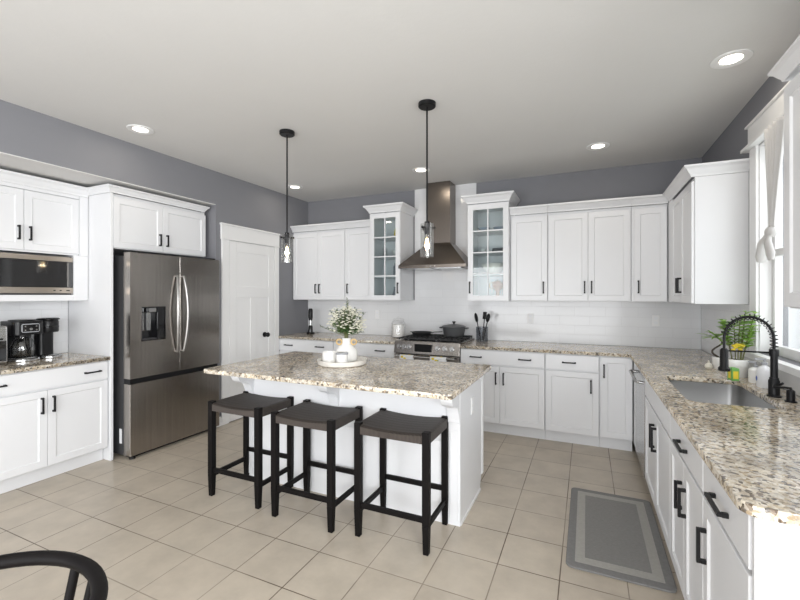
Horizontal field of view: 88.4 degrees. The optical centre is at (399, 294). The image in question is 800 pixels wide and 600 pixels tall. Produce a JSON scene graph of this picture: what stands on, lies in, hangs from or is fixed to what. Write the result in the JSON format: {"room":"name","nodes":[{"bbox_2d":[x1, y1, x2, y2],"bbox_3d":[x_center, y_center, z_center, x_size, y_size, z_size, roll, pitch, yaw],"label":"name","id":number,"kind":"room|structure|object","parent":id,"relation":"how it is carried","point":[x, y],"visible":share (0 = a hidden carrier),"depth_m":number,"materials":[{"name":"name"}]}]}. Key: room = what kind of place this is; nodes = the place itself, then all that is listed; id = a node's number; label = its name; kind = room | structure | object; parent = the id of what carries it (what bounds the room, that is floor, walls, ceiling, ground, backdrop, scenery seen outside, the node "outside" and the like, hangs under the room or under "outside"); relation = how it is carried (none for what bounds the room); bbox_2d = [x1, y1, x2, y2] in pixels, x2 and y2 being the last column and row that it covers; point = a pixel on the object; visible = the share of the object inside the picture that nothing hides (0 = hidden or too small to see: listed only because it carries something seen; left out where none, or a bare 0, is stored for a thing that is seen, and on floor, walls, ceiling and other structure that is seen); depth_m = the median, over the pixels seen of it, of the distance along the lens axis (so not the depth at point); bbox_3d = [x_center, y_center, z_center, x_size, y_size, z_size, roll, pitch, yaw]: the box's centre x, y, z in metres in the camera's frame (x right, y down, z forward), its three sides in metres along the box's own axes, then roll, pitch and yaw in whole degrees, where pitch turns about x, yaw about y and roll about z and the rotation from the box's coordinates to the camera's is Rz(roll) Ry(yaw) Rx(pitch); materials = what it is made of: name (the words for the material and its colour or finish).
{"room":"kitchen","nodes":[
{"label":"kitchen","id":0,"kind":"room"},
{"bbox_2d":[0,99,307,421],"bbox_3d":[-3.335,0.047,2.678,0.873,2.810,7.723,0,0,24],"label":"wall","id":1,"kind":"structure","parent":0,"point":[24,132],"depth_m":4.08,"materials":[{"name":"paint"}]},
{"bbox_2d":[0,301,67,354],"bbox_3d":[-3.481,0.295,3.040,0.008,0.484,1.782,0,0,24],"label":"backsplash","id":2,"kind":"structure","parent":1,"relation":"attached to","point":[9,310],"depth_m":3.68,"materials":[{"name":"tile"}]},
{"bbox_2d":[0,169,88,300],"bbox_3d":[-3.124,-0.455,3.384,0.372,1.009,0.862,0,0,24],"label":"upper cabinet","id":3,"kind":"object","parent":1,"relation":"attached to","point":[53,220],"visible":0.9,"depth_m":3.43,"materials":[{"name":"white paint"}]},
{"bbox_2d":[0,251,72,294],"bbox_3d":[-3.140,-0.169,3.370,0.296,0.335,0.658,0,0,24],"label":"microwave","id":4,"kind":"object","parent":3,"relation":"in","point":[20,273],"visible":1,"depth_m":3.37,"materials":[{"name":"metal"}]},
{"bbox_2d":[0,152,215,208],"bbox_3d":[-2.967,-0.992,3.309,0.722,0.006,2.973,0,0,24],"label":"trim","id":5,"kind":"structure","parent":1,"relation":"attached to","point":[9,162],"depth_m":3.40,"materials":[{"name":"paint"}]},
{"bbox_2d":[216,417,221,426],"bbox_3d":[-2.002,1.402,4.543,0.014,0.100,0.066,0,0,24],"label":"baseboard","id":6,"kind":"structure","parent":1,"relation":"attached to","point":[220,418],"depth_m":4.55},
{"bbox_2d":[220,222,279,424],"bbox_3d":[-1.788,0.324,4.984,0.040,2.255,0.951,0,0,24],"label":"trim","id":7,"kind":"structure","parent":1,"relation":"attached to","point":[228,232],"depth_m":4.65,"materials":[{"name":"white wood"}]},
{"bbox_2d":[229,240,273,421],"bbox_3d":[-1.758,0.410,4.989,0.089,2.063,0.741,0,0,24],"label":"door","id":8,"kind":"structure","parent":1,"relation":"in","point":[251,266],"depth_m":4.95,"materials":[{"name":"white wood"}]},
{"bbox_2d":[0,418,683,599],"bbox_3d":[-1.076,1.502,1.736,5.767,0.100,7.873,0,0,24],"label":"floor","id":9,"kind":"structure","parent":0,"point":[151,521],"depth_m":2.45,"materials":[{"name":"tile"}]},
{"bbox_2d":[0,360,107,493],"bbox_3d":[-3.004,1.011,3.316,0.647,0.882,0.885,0,0,24],"label":"base cabinet","id":10,"kind":"object","parent":9,"relation":"on","point":[54,421],"visible":0.98,"depth_m":3.22,"materials":[{"name":"white paint"}]},
{"bbox_2d":[0,352,109,374],"bbox_3d":[-3.187,0.553,2.908,0.633,0.030,1.784,0,0,24],"label":"countertop","id":11,"kind":"structure","parent":10,"relation":"on","point":[67,359],"depth_m":3.27,"materials":[{"name":"beige stone"}]},
{"bbox_2d":[0,325,6,364],"bbox_3d":[-3.230,0.388,3.060,0.310,0.300,0.385,0,0,24],"label":"toaster oven","id":12,"kind":"object","parent":11,"relation":"on","point":[3,329],"visible":1,"depth_m":3.15,"materials":[{"name":"metal"}]},
{"bbox_2d":[0,317,61,362],"bbox_3d":[-3.065,0.366,3.448,0.270,0.343,0.368,0,0,24],"label":"coffee maker","id":13,"kind":"object","parent":11,"relation":"on","point":[19,331],"visible":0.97,"depth_m":3.40,"materials":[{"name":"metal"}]},
{"bbox_2d":[0,550,107,599],"bbox_3d":[-0.883,1.050,0.788,0.576,0.800,0.528,0,0,44],"label":"dining chair","id":14,"kind":"object","parent":9,"relation":"on","point":[97,584],"visible":1,"depth_m":1.01,"materials":[{"name":"black wood"}]},
{"bbox_2d":[68,184,209,460],"bbox_3d":[-2.605,0.246,4.158,0.678,2.411,1.050,0,0,24],"label":"tall cabinet","id":15,"kind":"object","parent":9,"relation":"on","point":[117,224],"visible":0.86,"depth_m":3.73,"materials":[{"name":"white paint"}]},
{"bbox_2d":[113,251,218,459],"bbox_3d":[-2.485,0.529,4.177,0.838,1.845,0.962,0,0,24],"label":"refrigerator","id":16,"kind":"object","parent":9,"relation":"on","point":[166,308],"visible":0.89,"depth_m":3.86,"materials":[{"name":"metal"}]},
{"bbox_2d":[208,391,293,508],"bbox_3d":[-1.095,1.110,3.044,0.479,0.684,0.377,0,0,24],"label":"bar stool","id":17,"kind":"object","parent":9,"relation":"on","point":[246,404],"visible":0.99,"depth_m":2.96,"materials":[{"name":"black wood"}]},
{"bbox_2d":[279,338,333,353],"bbox_3d":[-1.092,1.011,5.528,0.855,0.882,0.659,0,0,24],"label":"base cabinet","id":18,"kind":"object","parent":9,"relation":"on","point":[285,345],"visible":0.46,"depth_m":5.26,"materials":[{"name":"white paint"}]},
{"bbox_2d":[279,332,398,343],"bbox_3d":[-0.707,0.553,5.358,1.697,0.030,0.651,0,0,24],"label":"countertop","id":19,"kind":"structure","parent":18,"relation":"on","point":[361,338],"depth_m":5.21,"materials":[{"name":"beige stone"}]},
{"bbox_2d":[306,308,314,333],"bbox_3d":[-1.246,0.362,5.726,0.116,0.352,0.116,0,0,24],"label":"blender","id":20,"kind":"object","parent":19,"relation":"on","point":[310,310],"visible":1,"depth_m":5.70,"materials":[{"name":"black plastic"}]},
{"bbox_2d":[392,318,404,336],"bbox_3d":[-0.021,0.405,5.170,0.175,0.265,0.175,0,0,24],"label":"glass canister","id":21,"kind":"object","parent":19,"relation":"on","point":[398,330],"visible":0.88,"depth_m":5.11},
{"bbox_2d":[271,399,362,532],"bbox_3d":[-0.552,1.110,2.765,0.479,0.684,0.377,0,0,24],"label":"bar stool","id":22,"kind":"object","parent":9,"relation":"on","point":[309,415],"visible":0.97,"depth_m":2.68,"materials":[{"name":"black wood"}]},
{"bbox_2d":[204,351,490,526],"bbox_3d":[-0.366,0.995,3.072,1.885,0.914,1.043,0,0,24],"label":"kitchen island","id":23,"kind":"object","parent":9,"relation":"on","point":[454,390],"visible":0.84,"depth_m":2.83,"materials":[{"name":"white paint"}]},
{"bbox_2d":[317,356,366,367],"bbox_3d":[-0.450,0.518,3.207,0.386,0.040,0.386,0,0,24],"label":"serving tray","id":24,"kind":"object","parent":23,"relation":"on","point":[360,360],"visible":0.7,"depth_m":3.06,"materials":[{"name":"ceramic"}]},
{"bbox_2d":[322,351,335,362],"bbox_3d":[-0.551,0.483,3.215,0.112,0.080,0.112,0,0,24],"label":"candle jar","id":25,"kind":"object","parent":24,"relation":"on","point":[327,356],"visible":0.84,"depth_m":3.17,"materials":[{"name":"white ceramic"}]},
{"bbox_2d":[336,352,347,362],"bbox_3d":[-0.437,0.477,3.097,0.094,0.091,0.094,0,0,24],"label":"lidded jar","id":26,"kind":"object","parent":24,"relation":"on","point":[341,357],"visible":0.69,"depth_m":3.06,"materials":[{"name":"white ceramic"}]},
{"bbox_2d":[336,337,357,361],"bbox_3d":[-0.425,0.432,3.268,0.176,0.182,0.176,0,0,24],"label":"flower vase","id":27,"kind":"object","parent":24,"relation":"on","point":[346,345],"visible":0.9,"depth_m":3.23,"materials":[{"name":"white ceramic"}]},
{"bbox_2d":[320,297,366,337],"bbox_3d":[-0.407,0.194,3.253,0.548,0.357,0.352,0,0,39],"label":"flower bouquet","id":28,"kind":"object","parent":27,"relation":"in","point":[344,325],"visible":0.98,"depth_m":3.22,"materials":[{"name":"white plant"}]},
{"bbox_2d":[471,396,473,414],"bbox_3d":[0.501,0.762,2.839,0.006,0.114,0.070,0,0,24],"label":"outlet","id":29,"kind":"object","parent":23,"relation":"attached to","point":[472,397],"depth_m":2.83,"materials":[{"name":"white plastic"}]},
{"bbox_2d":[334,341,394,357],"bbox_3d":[-0.317,1.011,5.176,0.843,0.882,0.659,0,0,24],"label":"base cabinet","id":30,"kind":"object","parent":9,"relation":"on","point":[363,349],"visible":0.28,"depth_m":4.85,"materials":[{"name":"white paint"}]},
{"bbox_2d":[354,408,448,555],"bbox_3d":[0.018,1.110,2.545,0.479,0.684,0.377,0,0,24],"label":"bar stool","id":31,"kind":"object","parent":9,"relation":"on","point":[384,424],"visible":1,"depth_m":2.46,"materials":[{"name":"black wood"}]},
{"bbox_2d":[394,334,474,362],"bbox_3d":[0.406,0.956,4.812,0.770,0.932,0.725,0,0,24],"label":"gas range","id":32,"kind":"object","parent":9,"relation":"on","point":[438,345],"visible":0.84,"depth_m":4.56,"materials":[{"name":"metal"}]},
{"bbox_2d":[399,354,413,359],"bbox_3d":[0.074,0.823,4.576,0.161,0.322,0.045,0,0,24],"label":"dish towel","id":33,"kind":"object","parent":32,"relation":"hanging from","point":[402,356],"visible":0.29,"depth_m":4.56,"materials":[{"name":"white fabric"}]},
{"bbox_2d":[410,331,441,335],"bbox_3d":[0.315,0.463,5.022,0.357,0.052,0.250,0,0,-14],"label":"frying pan","id":34,"kind":"object","parent":32,"relation":"on","point":[416,333],"visible":1,"depth_m":4.94,"materials":[{"name":"metal"}]},
{"bbox_2d":[398,336,474,344],"bbox_3d":[0.428,0.532,4.861,0.770,0.025,0.618,0,0,24],"label":"cooktop","id":35,"kind":"object","parent":32,"relation":"in","point":[411,340],"depth_m":4.65,"materials":[{"name":"metal"}]},
{"bbox_2d":[430,356,446,361],"bbox_3d":[0.411,0.823,4.423,0.181,0.322,0.045,0,0,24],"label":"dish towel","id":36,"kind":"object","parent":32,"relation":"hanging from","point":[443,359],"visible":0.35,"depth_m":4.41,"materials":[{"name":"white fabric"}]},
{"bbox_2d":[439,321,468,336],"bbox_3d":[0.639,0.400,4.871,0.284,0.178,0.299,0,0,-23],"label":"pot","id":37,"kind":"object","parent":32,"relation":"on","point":[450,330],"visible":1,"depth_m":4.77,"materials":[{"name":"black metal"}]},
{"bbox_2d":[461,348,545,439],"bbox_3d":[1.162,1.011,4.506,0.858,0.882,0.659,0,0,24],"label":"base cabinet","id":38,"kind":"object","parent":9,"relation":"on","point":[514,386],"visible":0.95,"depth_m":4.20,"materials":[{"name":"white paint"}]},
{"bbox_2d":[460,339,799,525],"bbox_3d":[1.196,0.553,2.880,2.255,0.030,3.593,0,0,24],"label":"countertop","id":39,"kind":"structure","parent":38,"relation":"on","point":[753,453],"depth_m":1.68,"materials":[{"name":"beige stone"}]},
{"bbox_2d":[704,360,712,368],"bbox_3d":[2.251,0.507,2.998,0.054,0.061,0.054,0,0,24],"label":"garlic bulb","id":40,"kind":"object","parent":39,"relation":"on","point":[708,365],"visible":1,"depth_m":2.98,"materials":[{"name":"white food"}]},
{"bbox_2d":[697,330,722,368],"bbox_3d":[2.301,0.400,2.995,0.205,0.276,0.198,0,0,9],"label":"potted plant","id":41,"kind":"object","parent":39,"relation":"on","point":[715,359],"visible":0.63,"depth_m":3.01,"materials":[{"name":"green plant"}]},
{"bbox_2d":[669,380,776,408],"bbox_3d":[1.797,0.682,2.339,0.444,0.223,0.793,0,0,24],"label":"sink","id":42,"kind":"object","parent":39,"relation":"in","point":[716,393],"visible":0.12,"depth_m":2.64,"materials":[{"name":"metal"}]},
{"bbox_2d":[727,367,738,380],"bbox_3d":[2.105,0.499,2.597,0.041,0.078,0.057,0,0,13],"label":"box","id":43,"kind":"object","parent":39,"relation":"on","point":[733,375],"visible":0.89,"depth_m":2.57,"materials":[{"name":"green cardboard"}]},
{"bbox_2d":[716,311,760,377],"bbox_3d":[2.242,0.321,2.716,0.212,0.434,0.231,0,0,-37],"label":"potted plant","id":44,"kind":"object","parent":39,"relation":"on","point":[740,362],"visible":0.84,"depth_m":2.68,"materials":[{"name":"green plant"}]},
{"bbox_2d":[718,314,783,397],"bbox_3d":[1.875,0.319,2.198,0.273,0.438,0.109,0,0,24],"label":"kitchen faucet","id":45,"kind":"object","parent":39,"relation":"on","point":[773,380],"visible":0.99,"depth_m":2.18,"materials":[{"name":"black metal"}]},
{"bbox_2d":[748,361,757,382],"bbox_3d":[2.182,0.473,2.524,0.069,0.130,0.068,0,0,24],"label":"lotion bottle","id":46,"kind":"object","parent":39,"relation":"on","point":[751,371],"visible":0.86,"depth_m":2.51,"materials":[{"name":"white plastic"}]},
{"bbox_2d":[754,358,769,388],"bbox_3d":[2.124,0.454,2.396,0.083,0.168,0.079,0,0,-27],"label":"soap bottle","id":47,"kind":"object","parent":39,"relation":"on","point":[763,371],"visible":0.88,"depth_m":2.38,"materials":[{"name":"white plastic"}]},
{"bbox_2d":[773,386,796,402],"bbox_3d":[1.955,0.500,2.083,0.048,0.076,0.090,0,0,-22],"label":"soap dispenser","id":48,"kind":"object","parent":39,"relation":"on","point":[790,394],"visible":1,"depth_m":2.06,"materials":[{"name":"black metal"}]},
{"bbox_3d":[0.937,0.450,4.692,0.136,0.175,0.136,0,0,24],"label":"utensil crock","id":49,"kind":"object","parent":39,"relation":"on","visible":0},
{"bbox_2d":[474,313,480,340],"bbox_3d":[0.881,0.362,4.711,0.071,0.318,0.078,0,0,-31],"label":"serving spoon","id":50,"kind":"object","parent":49,"relation":"in","point":[475,314],"visible":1,"depth_m":4.70,"materials":[{"name":"black plastic"}]},
{"bbox_2d":[482,312,486,339],"bbox_3d":[0.964,0.358,4.732,0.045,0.326,0.081,0,0,34],"label":"spatula","id":51,"kind":"object","parent":49,"relation":"in","point":[484,313],"visible":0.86,"depth_m":4.74,"materials":[{"name":"black plastic"}]},
{"bbox_2d":[483,313,489,340],"bbox_3d":[0.995,0.365,4.684,0.068,0.312,0.079,0,0,-44],"label":"ladle","id":52,"kind":"object","parent":49,"relation":"in","point":[488,314],"visible":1,"depth_m":4.66,"materials":[{"name":"black plastic"}]},
{"bbox_2d":[545,353,599,446],"bbox_3d":[1.775,1.011,4.228,0.485,0.882,0.659,0,0,24],"label":"base cabinet","id":53,"kind":"object","parent":9,"relation":"on","point":[572,381],"visible":0.95,"depth_m":3.96,"materials":[{"name":"white paint"}]},
{"bbox_2d":[599,356,632,450],"bbox_3d":[2.121,1.011,4.071,0.271,0.882,0.659,0,0,24],"label":"base cabinet","id":54,"kind":"object","parent":9,"relation":"on","point":[616,382],"visible":0.84,"depth_m":3.81,"materials":[{"name":"white paint"}]},
{"bbox_2d":[634,363,634,444],"bbox_3d":[2.089,0.955,3.637,0.019,0.770,0.210,0,0,24],"label":"cabinet filler","id":55,"kind":"object","parent":54,"relation":"attached to","point":[634,363],"visible":0.21,"depth_m":3.67,"materials":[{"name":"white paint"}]},
{"bbox_2d":[566,488,676,592],"bbox_3d":[1.317,1.445,2.538,0.507,0.013,0.980,0,0,24],"label":"floor mat","id":56,"kind":"object","parent":9,"relation":"on","point":[618,537],"visible":1,"depth_m":2.41,"materials":[{"name":"grey fabric"}]},
{"bbox_2d":[629,364,645,477],"bbox_3d":[2.164,1.012,3.156,0.683,0.880,0.596,0,0,24],"label":"dishwasher","id":57,"kind":"object","parent":9,"relation":"on","point":[639,379],"visible":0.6,"depth_m":3.21,"materials":[{"name":"metal"}]},
{"bbox_2d":[645,379,671,552],"bbox_3d":[1.859,1.011,2.421,0.668,0.882,0.982,0,0,24],"label":"base cabinet","id":58,"kind":"object","parent":9,"relation":"on","point":[657,416],"visible":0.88,"depth_m":2.47,"materials":[{"name":"white paint"}]},
{"bbox_2d":[670,414,705,599],"bbox_3d":[1.522,1.011,1.677,0.668,0.882,0.648,0,0,24],"label":"base cabinet","id":59,"kind":"object","parent":9,"relation":"on","point":[687,495],"visible":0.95,"depth_m":1.75,"materials":[{"name":"white paint"}]},
{"bbox_2d":[696,461,799,599],"bbox_3d":[1.285,1.011,1.155,0.668,0.882,0.494,0,0,24],"label":"base cabinet","id":60,"kind":"object","parent":9,"relation":"on","point":[746,557],"visible":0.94,"depth_m":1.12,"materials":[{"name":"white paint"}]},
{"bbox_2d":[0,0,799,201],"bbox_3d":[-1.076,-1.408,1.736,5.767,0.100,7.873,0,0,24],"label":"ceiling","id":61,"kind":"structure","parent":0,"point":[518,88],"depth_m":2.58,"materials":[{"name":"paint"}]},
{"bbox_2d":[126,124,153,134],"bbox_3d":[-2.128,-1.353,3.370,0.196,0.010,0.196,0,0,24],"label":"recessed light","id":62,"kind":"object","parent":61,"relation":"in","point":[139,129],"visible":1,"depth_m":3.36,"materials":[{"name":"white plastic"}]},
{"bbox_2d":[279,129,294,262],"bbox_3d":[-0.938,-0.814,3.414,0.124,1.087,0.124,0,0,24],"label":"pendant light","id":63,"kind":"object","parent":61,"relation":"hanging from","point":[287,133],"visible":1,"depth_m":3.41,"materials":[{"name":"black metal"}]},
{"bbox_2d":[285,232,289,243],"bbox_3d":[-0.938,-0.476,3.414,0.040,0.095,0.040,0,0,24],"label":"socket","id":64,"kind":"object","parent":63,"relation":"attached to","point":[287,236],"depth_m":3.40,"materials":[{"name":"black metal"}]},
{"bbox_2d":[288,185,302,188],"bbox_3d":[-1.322,-1.353,5.167,0.196,0.010,0.196,0,0,24],"label":"recessed light","id":65,"kind":"object","parent":61,"relation":"in","point":[289,186],"visible":0.94,"depth_m":5.16,"materials":[{"name":"white plastic"}]},
{"bbox_2d":[412,167,429,172],"bbox_3d":[0.228,-1.353,4.465,0.196,0.010,0.196,0,0,24],"label":"recessed light","id":66,"kind":"object","parent":61,"relation":"in","point":[418,169],"visible":0.9,"depth_m":4.46,"materials":[{"name":"white plastic"}]},
{"bbox_2d":[418,99,435,256],"bbox_3d":[0.191,-0.814,2.908,0.124,1.087,0.124,0,0,24],"label":"pendant light","id":67,"kind":"object","parent":61,"relation":"hanging from","point":[426,105],"visible":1,"depth_m":2.90,"materials":[{"name":"black metal"}]},
{"bbox_2d":[424,221,429,234],"bbox_3d":[0.191,-0.476,2.908,0.040,0.095,0.040,0,0,24],"label":"socket","id":68,"kind":"object","parent":67,"relation":"attached to","point":[426,224],"depth_m":2.89,"materials":[{"name":"black metal"}]},
{"bbox_2d":[586,142,609,149],"bbox_3d":[1.806,-1.353,3.749,0.196,0.010,0.196,0,0,24],"label":"recessed light","id":69,"kind":"object","parent":61,"relation":"in","point":[600,145],"visible":1,"depth_m":3.74,"materials":[{"name":"white plastic"}]},
{"bbox_2d":[710,49,752,68],"bbox_3d":[1.905,-1.353,2.364,0.196,0.010,0.196,0,0,24],"label":"recessed light","id":70,"kind":"object","parent":61,"relation":"in","point":[735,57],"visible":1,"depth_m":2.35,"materials":[{"name":"white plastic"}]},
{"bbox_2d":[308,157,701,433],"bbox_3d":[0.519,0.047,5.253,5.767,2.810,0.150,0,0,24],"label":"wall","id":71,"kind":"structure","parent":0,"point":[650,178],"depth_m":4.60,"materials":[{"name":"paint"}]},
{"bbox_2d":[290,222,345,299],"bbox_3d":[-1.040,-0.439,5.652,0.842,1.010,0.408,0,0,24],"label":"upper cabinet","id":72,"kind":"object","parent":71,"relation":"attached to","point":[318,256],"visible":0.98,"depth_m":5.50,"materials":[{"name":"white paint"}]},
{"bbox_2d":[343,219,369,299],"bbox_3d":[-0.470,-0.439,5.394,0.407,1.010,0.408,0,0,24],"label":"upper cabinet","id":73,"kind":"object","parent":71,"relation":"attached to","point":[357,240],"visible":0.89,"depth_m":5.26,"materials":[{"name":"white paint"}]},
{"bbox_2d":[375,310,379,318],"bbox_3d":[-0.305,0.262,5.530,0.070,0.114,0.008,0,0,24],"label":"wall outlet","id":74,"kind":"object","parent":71,"relation":"attached to","point":[377,312],"visible":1,"depth_m":5.53,"materials":[{"name":"white plastic"}]},
{"bbox_2d":[363,202,417,299],"bbox_3d":[-0.112,-0.517,5.178,0.537,1.165,0.488,0,0,24],"label":"upper cabinet","id":75,"kind":"object","parent":71,"relation":"attached to","point":[387,282],"visible":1,"depth_m":5.13,"materials":[{"name":"white paint"}]},
{"bbox_2d":[375,257,395,259],"bbox_3d":[-0.096,-0.467,5.215,0.376,0.012,0.389,0,0,24],"label":"shelf","id":76,"kind":"object","parent":75,"relation":"attached to","point":[376,258],"depth_m":5.19,"materials":[{"name":"white paint"}]},
{"bbox_2d":[375,276,395,278],"bbox_3d":[-0.096,-0.222,5.215,0.376,0.012,0.389,0,0,24],"label":"shelf","id":77,"kind":"object","parent":75,"relation":"attached to","point":[376,277],"depth_m":5.08,"materials":[{"name":"white paint"}]},
{"bbox_2d":[376,236,395,241],"bbox_3d":[-0.096,-0.712,5.215,0.376,0.012,0.389,0,0,24],"label":"shelf","id":78,"kind":"object","parent":75,"relation":"attached to","point":[388,238],"depth_m":5.22,"materials":[{"name":"white paint"}]},
{"bbox_2d":[398,181,467,270],"bbox_3d":[0.453,-0.832,4.915,0.816,1.051,0.499,0,0,24],"label":"range hood","id":79,"kind":"object","parent":71,"relation":"attached to","point":[444,254],"visible":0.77,"depth_m":4.90,"materials":[{"name":"metal"}]},
{"bbox_2d":[461,190,519,300],"bbox_3d":[1.034,-0.517,4.658,0.571,1.165,0.488,0,0,24],"label":"upper cabinet","id":80,"kind":"object","parent":71,"relation":"attached to","point":[495,214],"visible":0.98,"depth_m":4.56,"materials":[{"name":"white paint"}]},
{"bbox_2d":[473,229,502,235],"bbox_3d":[1.051,-0.712,4.695,0.410,0.012,0.389,0,0,24],"label":"shelf","id":81,"kind":"object","parent":80,"relation":"attached to","point":[492,232],"depth_m":4.65,"materials":[{"name":"white paint"}]},
{"bbox_2d":[473,252,502,256],"bbox_3d":[1.051,-0.467,4.695,0.410,0.012,0.389,0,0,24],"label":"shelf","id":82,"kind":"object","parent":80,"relation":"attached to","point":[475,254],"depth_m":4.68,"materials":[{"name":"white paint"}]},
{"bbox_2d":[473,274,502,276],"bbox_3d":[1.051,-0.222,4.695,0.410,0.012,0.389,0,0,24],"label":"shelf","id":83,"kind":"object","parent":80,"relation":"attached to","point":[474,275],"depth_m":4.56,"materials":[{"name":"white paint"}]},
{"bbox_2d":[481,263,502,272],"bbox_3d":[1.065,-0.291,4.689,0.270,0.125,0.270,0,0,24],"label":"salad bowl","id":84,"kind":"object","parent":80,"relation":"on","point":[493,267],"visible":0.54,"depth_m":4.59,"materials":[{"name":"ceramic"}]},
{"bbox_2d":[489,279,502,294],"bbox_3d":[1.107,-0.065,4.637,0.139,0.225,0.152,0,0,-23],"label":"teapot","id":85,"kind":"object","parent":80,"relation":"in","point":[497,285],"visible":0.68,"depth_m":4.60,"materials":[{"name":"white ceramic"}]},
{"bbox_2d":[492,248,502,250],"bbox_3d":[1.122,-0.499,4.608,0.160,0.050,0.120,0,0,24],"label":"baking dish","id":86,"kind":"object","parent":80,"relation":"on","point":[493,249],"visible":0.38,"depth_m":4.56,"materials":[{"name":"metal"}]},
{"bbox_2d":[308,183,700,348],"bbox_3d":[0.813,-0.203,5.033,4.733,2.310,0.008,0,0,24],"label":"backsplash","id":87,"kind":"structure","parent":71,"relation":"attached to","point":[441,296],"depth_m":4.86,"materials":[{"name":"tile"}]},
{"bbox_2d":[509,204,547,300],"bbox_3d":[1.435,-0.439,4.530,0.384,1.010,0.408,0,0,24],"label":"upper cabinet","id":88,"kind":"object","parent":71,"relation":"attached to","point":[528,233],"visible":0.94,"depth_m":4.39,"materials":[{"name":"white paint"}]},
{"bbox_2d":[527,313,532,322],"bbox_3d":[1.493,0.267,4.715,0.070,0.114,0.008,0,0,24],"label":"wall outlet","id":89,"kind":"object","parent":71,"relation":"attached to","point":[529,315],"visible":1,"depth_m":4.71,"materials":[{"name":"white plastic"}]},
{"bbox_2d":[547,197,631,301],"bbox_3d":[1.962,-0.439,4.290,0.770,1.010,0.408,0,0,24],"label":"upper cabinet","id":90,"kind":"object","parent":71,"relation":"attached to","point":[589,251],"visible":1,"depth_m":4.14,"materials":[{"name":"white paint"}]},
{"bbox_2d":[631,194,667,301],"bbox_3d":[2.451,-0.439,4.069,0.298,1.010,0.408,0,0,24],"label":"upper cabinet","id":91,"kind":"object","parent":71,"relation":"attached to","point":[649,222],"visible":0.94,"depth_m":3.94,"materials":[{"name":"white paint"}]},
{"bbox_2d":[652,315,659,325],"bbox_3d":[2.618,0.262,4.205,0.070,0.114,0.008,0,0,24],"label":"wall outlet","id":92,"kind":"object","parent":71,"relation":"attached to","point":[655,318],"visible":1,"depth_m":4.20,"materials":[{"name":"white plastic"}]},
{"bbox_2d":[702,76,799,396],"bbox_3d":[1.451,0.047,0.507,0.150,2.810,7.723,0,0,24],"label":"wall","id":93,"kind":"structure","parent":0,"point":[728,146],"depth_m":2.94,"materials":[{"name":"paint"}]},
{"bbox_2d":[663,158,748,303],"bbox_3d":[2.449,-0.439,3.360,0.387,1.010,0.992,0,0,24],"label":"upper cabinet","id":94,"kind":"object","parent":93,"relation":"attached to","point":[708,221],"visible":1,"depth_m":2.97,"materials":[{"name":"white paint"}]},
{"bbox_2d":[701,304,799,395],"bbox_3d":[2.224,0.302,2.403,0.008,0.469,3.614,0,0,24],"label":"backsplash","id":95,"kind":"structure","parent":93,"relation":"attached to","point":[710,313],"depth_m":3.41,"materials":[{"name":"tile"}]},
{"bbox_2d":[755,116,783,262],"bbox_3d":[2.143,-0.591,2.377,0.079,0.786,0.310,0,0,24],"label":"curtain","id":96,"kind":"object","parent":93,"relation":"hanging from","point":[774,134],"visible":0.98,"depth_m":2.36,"materials":[{"name":"white fabric"}]},
{"bbox_2d":[740,81,799,377],"bbox_3d":[2.119,-0.371,2.152,0.119,1.585,1.550,0,0,24],"label":"window","id":97,"kind":"structure","parent":93,"relation":"attached to","point":[760,274],"depth_m":2.70,"materials":[{"name":"white wood"}]},
{"bbox_2d":[767,35,799,308],"bbox_3d":[1.412,-0.422,1.050,0.368,0.948,1.188,0,0,24],"label":"upper cabinet","id":98,"kind":"object","parent":93,"relation":"attached to","point":[787,68],"visible":1,"depth_m":1.55,"materials":[{"name":"white paint"}]},
{"bbox_2d":[772,162,799,361],"bbox_3d":[2.193,-0.303,2.118,0.040,1.370,1.230,0,0,24],"label":"window","id":99,"kind":"structure","parent":93,"relation":"in","point":[777,263],"depth_m":2.63,"materials":[{"name":"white glass"}]},
{"bbox_3d":[3.446,1.522,1.182,2.700,0.100,11.000,0,0,24],"label":"lawn","id":100,"kind":"structure","parent":0,"visible":0},
{"bbox_2d":[788,307,799,349],"bbox_3d":[5.647,-0.368,5.400,0.025,3.640,13.500,0,0,24],"label":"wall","id":101,"kind":"structure","parent":100,"relation":"on","point":[793,314],"depth_m":6.29,"materials":[{"name":"white paint"}]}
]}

